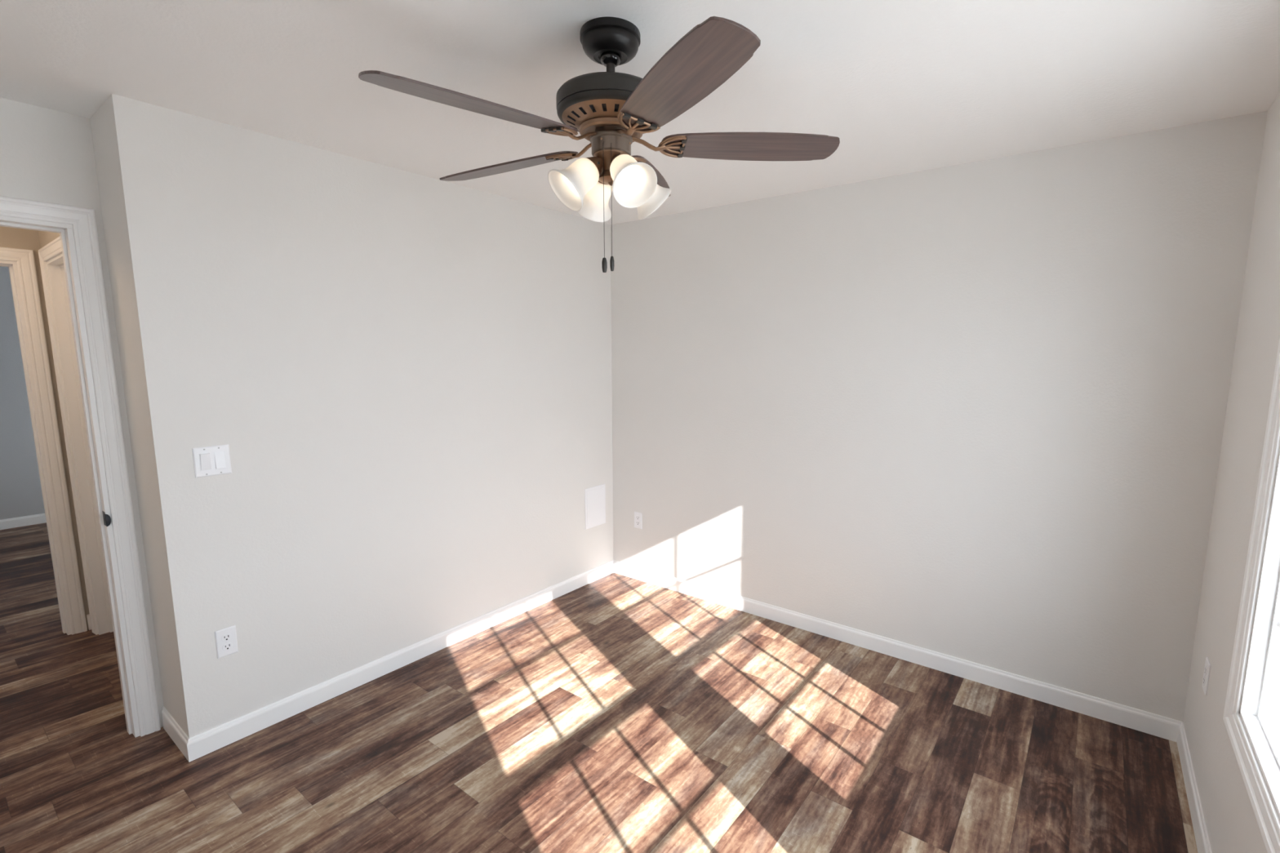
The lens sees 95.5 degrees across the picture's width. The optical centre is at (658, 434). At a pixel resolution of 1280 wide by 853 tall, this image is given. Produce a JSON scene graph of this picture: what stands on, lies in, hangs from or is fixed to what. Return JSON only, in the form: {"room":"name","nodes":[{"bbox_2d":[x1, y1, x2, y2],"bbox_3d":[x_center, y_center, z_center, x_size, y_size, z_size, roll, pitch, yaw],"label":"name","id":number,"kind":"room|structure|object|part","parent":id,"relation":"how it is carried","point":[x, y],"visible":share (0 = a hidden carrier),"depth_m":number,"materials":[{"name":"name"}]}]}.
{"room":"empty bedroom","nodes":[
{"label":"empty bedroom","id":0,"kind":"room"},
{"bbox_2d":[0,266,44,519],"bbox_3d":[-5.911,-0.360,5.160,0.120,2.460,3.000,6,10,37],"label":"wall","id":1,"kind":"structure","parent":0,"point":[20,490],"depth_m":5.23,"materials":[{"name":"grey paint"}]},
{"bbox_2d":[0,513,46,529],"bbox_3d":[-5.867,0.800,5.274,0.012,0.090,2.780,6,10,37],"label":"baseboard","id":2,"kind":"structure","parent":1,"relation":"attached to","point":[8,523],"depth_m":5.32,"materials":[{"name":"white paint"}]},
{"bbox_2d":[0,226,89,630],"bbox_3d":[-3.734,-0.007,2.680,0.115,2.460,1.628,6,10,37],"label":"wall","id":3,"kind":"structure","parent":0,"point":[11,237],"depth_m":3.12,"materials":[{"name":"beige paint"}]},
{"bbox_2d":[0,246,87,635],"bbox_3d":[-3.604,0.123,2.858,0.133,2.113,0.932,6,10,37],"label":"door frame","id":4,"kind":"structure","parent":3,"relation":"in","point":[20,263],"depth_m":3.15,"materials":[{"name":"white paint"}]},
{"bbox_2d":[38,231,59,248],"bbox_3d":[-2.650,-0.023,2.808,1.460,2.460,0.115,6,10,37],"label":"wall","id":5,"kind":"structure","parent":0,"point":[45,237],"depth_m":2.94,"materials":[{"name":"beige paint"}]},
{"bbox_2d":[38,236,113,635],"bbox_3d":[-2.842,0.110,2.962,0.882,2.113,0.133,6,10,37],"label":"door","id":6,"kind":"structure","parent":5,"relation":"in","point":[51,257],"depth_m":3.15,"materials":[{"name":"white paint"}]},
{"bbox_2d":[86,613,91,630],"bbox_3d":[-3.257,1.078,3.337,0.050,0.090,0.023,6,10,37],"label":"baseboard","id":7,"kind":"structure","parent":5,"relation":"attached to","point":[87,615],"depth_m":3.34,"materials":[{"name":"white paint"}]},
{"bbox_2d":[0,97,163,727],"bbox_3d":[-2.574,0.118,1.803,0.115,2.460,1.413,6,10,37],"label":"wall","id":8,"kind":"structure","parent":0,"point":[47,155],"depth_m":2.10,"materials":[{"name":"white paint"}]},
{"bbox_2d":[0,195,160,737],"bbox_3d":[-2.446,0.247,1.993,0.151,2.113,0.933,6,10,37],"label":"door frame","id":9,"kind":"structure","parent":8,"relation":"attached to","point":[77,227],"depth_m":2.26,"materials":[{"name":"white paint"}]},
{"bbox_3d":[-2.174,0.330,2.290,0.057,0.057,0.015,6,10,37],"label":"strike plate","id":10,"kind":"part","parent":9,"relation":"part of","materials":[{"name":"black metal"}]},
{"bbox_2d":[89,93,613,737],"bbox_3d":[-1.217,-0.075,3.204,0.346,2.460,2.494,6,10,37],"label":"wall","id":11,"kind":"structure","parent":0,"point":[405,376],"depth_m":2.59,"materials":[{"name":"white paint"}]},
{"bbox_2d":[161,706,189,762],"bbox_3d":[-1.970,1.216,2.372,0.358,0.090,0.012,6,10,37],"label":"baseboard","id":12,"kind":"structure","parent":11,"relation":"attached to","point":[171,727],"depth_m":2.36,"materials":[{"name":"white paint"}]},
{"bbox_2d":[191,444,231,478],"bbox_3d":[-1.725,0.101,2.250,0.012,0.115,0.117,6,10,37],"label":"light switch","id":13,"kind":"object","parent":11,"relation":"attached to","point":[213,460],"visible":1,"depth_m":2.25,"materials":[{"name":"white plastic"}]},
{"bbox_3d":[-1.740,0.103,2.232,0.002,0.069,0.036,6,10,37],"label":"rocker frame","id":14,"kind":"part","parent":13,"relation":"part of","materials":[{"name":"white plastic"}]},
{"bbox_3d":[-1.712,0.098,2.268,0.002,0.069,0.036,6,10,37],"label":"rocker frame","id":15,"kind":"part","parent":13,"relation":"part of","materials":[{"name":"white plastic"}]},
{"bbox_2d":[214,625,238,658],"bbox_3d":[-1.739,0.834,2.341,0.007,0.115,0.070,6,10,37],"label":"wall outlet","id":16,"kind":"object","parent":11,"relation":"attached to","point":[226,642],"visible":1,"depth_m":2.34,"materials":[{"name":"white plastic"}]},
{"bbox_2d":[221,633,231,641],"bbox_3d":[-1.737,0.815,2.337,0.003,0.028,0.034,6,10,37],"label":"socket","id":17,"kind":"object","parent":16,"relation":"attached to","point":[224,637],"depth_m":2.34,"materials":[{"name":"grey plastic"}]},
{"bbox_2d":[222,642,232,651],"bbox_3d":[-1.737,0.853,2.342,0.003,0.028,0.034,6,10,37],"label":"socket","id":18,"kind":"object","parent":16,"relation":"attached to","point":[226,646],"depth_m":2.34,"materials":[{"name":"grey plastic"}]},
{"bbox_2d":[186,560,613,762],"bbox_3d":[-1.080,1.094,3.255,0.012,0.090,2.506,6,10,37],"label":"baseboard","id":19,"kind":"structure","parent":11,"relation":"attached to","point":[203,744],"depth_m":2.82,"materials":[{"name":"white paint"}]},
{"bbox_2d":[584,484,605,529],"bbox_3d":[-0.436,0.496,4.035,0.006,0.285,0.205,6,10,37],"label":"access panel","id":20,"kind":"object","parent":11,"relation":"attached to","point":[594,496],"visible":1,"depth_m":4.03,"materials":[{"name":"white plastic"}]},
{"bbox_2d":[0,522,1197,852],"bbox_3d":[-2.376,1.137,3.253,8.308,0.001,4.120,6,10,37],"label":"floor","id":21,"kind":"structure","parent":0,"point":[615,713],"depth_m":2.29,"materials":[{"name":"wood"}]},
{"bbox_2d":[0,0,1279,224],"bbox_3d":[-2.223,-1.347,2.969,8.711,0.120,4.200,6,10,37],"label":"ceiling","id":22,"kind":"structure","parent":0,"point":[904,86],"depth_m":1.79,"materials":[{"name":"white paint"}]},
{"bbox_2d":[358,16,839,272],"bbox_3d":[-0.165,-0.771,1.615,1.228,0.636,1.233,6,10,37],"label":"ceiling fan","id":23,"kind":"object","parent":22,"relation":"hanging from","point":[612,110],"visible":1,"depth_m":1.52,"materials":[{"name":"black metal"}]},
{"bbox_3d":[-0.414,-0.762,1.348,0.514,0.006,0.139,-9,24,-42],"label":"blade","id":24,"kind":"part","parent":23,"relation":"part of","materials":[{"name":"brown wood"}]},
{"bbox_3d":[-0.470,-0.830,1.800,0.514,0.006,0.139,4,22,29],"label":"blade","id":25,"kind":"part","parent":23,"relation":"part of","materials":[{"name":"brown wood"}]},
{"bbox_3d":[-0.236,-0.681,1.577,0.122,0.138,0.138,6,10,37],"label":"lamp shade","id":26,"kind":"part","parent":23,"relation":"part of","materials":[{"name":"white glass"}]},
{"bbox_3d":[-0.183,-0.702,1.732,0.138,0.138,0.122,6,10,37],"label":"lamp shade","id":27,"kind":"part","parent":23,"relation":"part of","materials":[{"name":"white glass"}]},
{"bbox_2d":[586,156,603,175],"bbox_3d":[-0.190,-0.719,1.589,0.073,0.088,0.098,6,10,37],"label":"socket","id":28,"kind":"object","parent":23,"relation":"attached to","point":[594,165],"depth_m":1.56,"materials":[{"name":"brown metal"}]},
{"bbox_3d":[-0.131,-0.855,1.605,0.270,0.030,0.270,6,10,37],"label":"vent plate","id":29,"kind":"part","parent":23,"relation":"part of","materials":[{"name":"brown metal"}]},
{"bbox_3d":[-0.148,-0.637,1.579,0.002,0.302,0.006,3,8,19],"label":"pull chain","id":30,"kind":"part","parent":23,"relation":"part of","materials":[{"name":"brown metal"}]},
{"bbox_3d":[-0.128,-0.639,1.580,0.002,0.299,0.005,-2,8,-14],"label":"pull chain","id":31,"kind":"part","parent":23,"relation":"part of","materials":[{"name":"brown metal"}]},
{"bbox_2d":[611,154,636,184],"bbox_3d":[-0.096,-0.716,1.565,0.098,0.088,0.073,6,10,37],"label":"shade","id":32,"kind":"object","parent":23,"relation":"attached to","point":[628,175],"depth_m":1.53,"materials":[{"name":"white glass"}]},
{"bbox_3d":[-0.079,-0.673,1.525,0.138,0.138,0.122,6,10,37],"label":"lamp shade","id":33,"kind":"part","parent":23,"relation":"part of","materials":[{"name":"white glass"}]},
{"bbox_3d":[-0.052,-0.867,1.992,0.139,0.006,0.514,-12,6,13],"label":"blade","id":34,"kind":"part","parent":23,"relation":"part of","materials":[{"name":"brown wood"}]},
{"bbox_3d":[-0.027,-0.695,1.680,0.122,0.138,0.138,6,10,37],"label":"lamp shade","id":35,"kind":"part","parent":23,"relation":"part of","materials":[{"name":"white glass"}]},
{"bbox_3d":[0.039,-0.757,1.260,0.139,0.006,0.514,8,4,-26],"label":"blade","id":36,"kind":"part","parent":23,"relation":"part of","materials":[{"name":"brown wood"}]},
{"bbox_3d":[0.262,-0.822,1.658,0.514,0.006,0.139,-2,-3,-7],"label":"blade","id":37,"kind":"part","parent":23,"relation":"part of","materials":[{"name":"brown wood"}]},
{"bbox_2d":[610,111,1267,721],"bbox_3d":[0.904,-0.076,3.240,3.226,2.460,0.120,6,10,37],"label":"wall","id":38,"kind":"structure","parent":0,"point":[973,411],"depth_m":2.75,"materials":[{"name":"white paint"}]},
{"bbox_2d":[634,511,642,528],"bbox_3d":[-0.143,0.596,4.052,0.070,0.115,0.007,6,10,37],"label":"wall outlet","id":39,"kind":"object","parent":38,"relation":"attached to","point":[637,516],"visible":1,"depth_m":4.05,"materials":[{"name":"white plastic"}]},
{"bbox_2d":[613,560,1182,742],"bbox_3d":[0.908,1.090,3.316,3.111,0.090,0.012,6,10,37],"label":"baseboard","id":40,"kind":"structure","parent":38,"relation":"attached to","point":[1150,723],"depth_m":2.94,"materials":[{"name":"white paint"}]},
{"bbox_2d":[1182,93,1279,852],"bbox_3d":[1.136,0.272,0.771,0.150,2.460,3.820,6,10,37],"label":"wall","id":41,"kind":"structure","parent":0,"point":[1232,826],"depth_m":1.90,"materials":[{"name":"white paint"}]},
{"bbox_2d":[1176,722,1211,852],"bbox_3d":[1.033,1.425,0.934,0.012,0.090,3.700,6,10,37],"label":"baseboard","id":42,"kind":"structure","parent":41,"relation":"attached to","point":[1202,838],"depth_m":2.03,"materials":[{"name":"white paint"}]},
{"bbox_2d":[1201,657,1210,696],"bbox_3d":[1.938,0.854,2.059,0.007,0.115,0.070,6,10,37],"label":"wall outlet","id":43,"kind":"object","parent":41,"relation":"attached to","point":[1207,665],"visible":1,"depth_m":2.04,"materials":[{"name":"white plastic"}]},
{"bbox_2d":[1222,337,1279,852],"bbox_3d":[1.460,0.128,1.190,0.183,1.546,0.901,6,10,37],"label":"window","id":44,"kind":"structure","parent":41,"relation":"in","point":[1260,708],"depth_m":1.57,"materials":[{"name":"white paint"}]},
{"bbox_3d":[1.468,0.129,1.184,0.161,1.430,0.784,6,10,37],"label":"frame","id":45,"kind":"part","parent":44,"relation":"part of","materials":[{"name":"white plastic"}]},
{"bbox_3d":[1.442,0.510,1.256,0.032,0.630,0.761,6,10,37],"label":"sash","id":46,"kind":"part","parent":44,"relation":"part of","materials":[{"name":"white plastic"}]}
]}

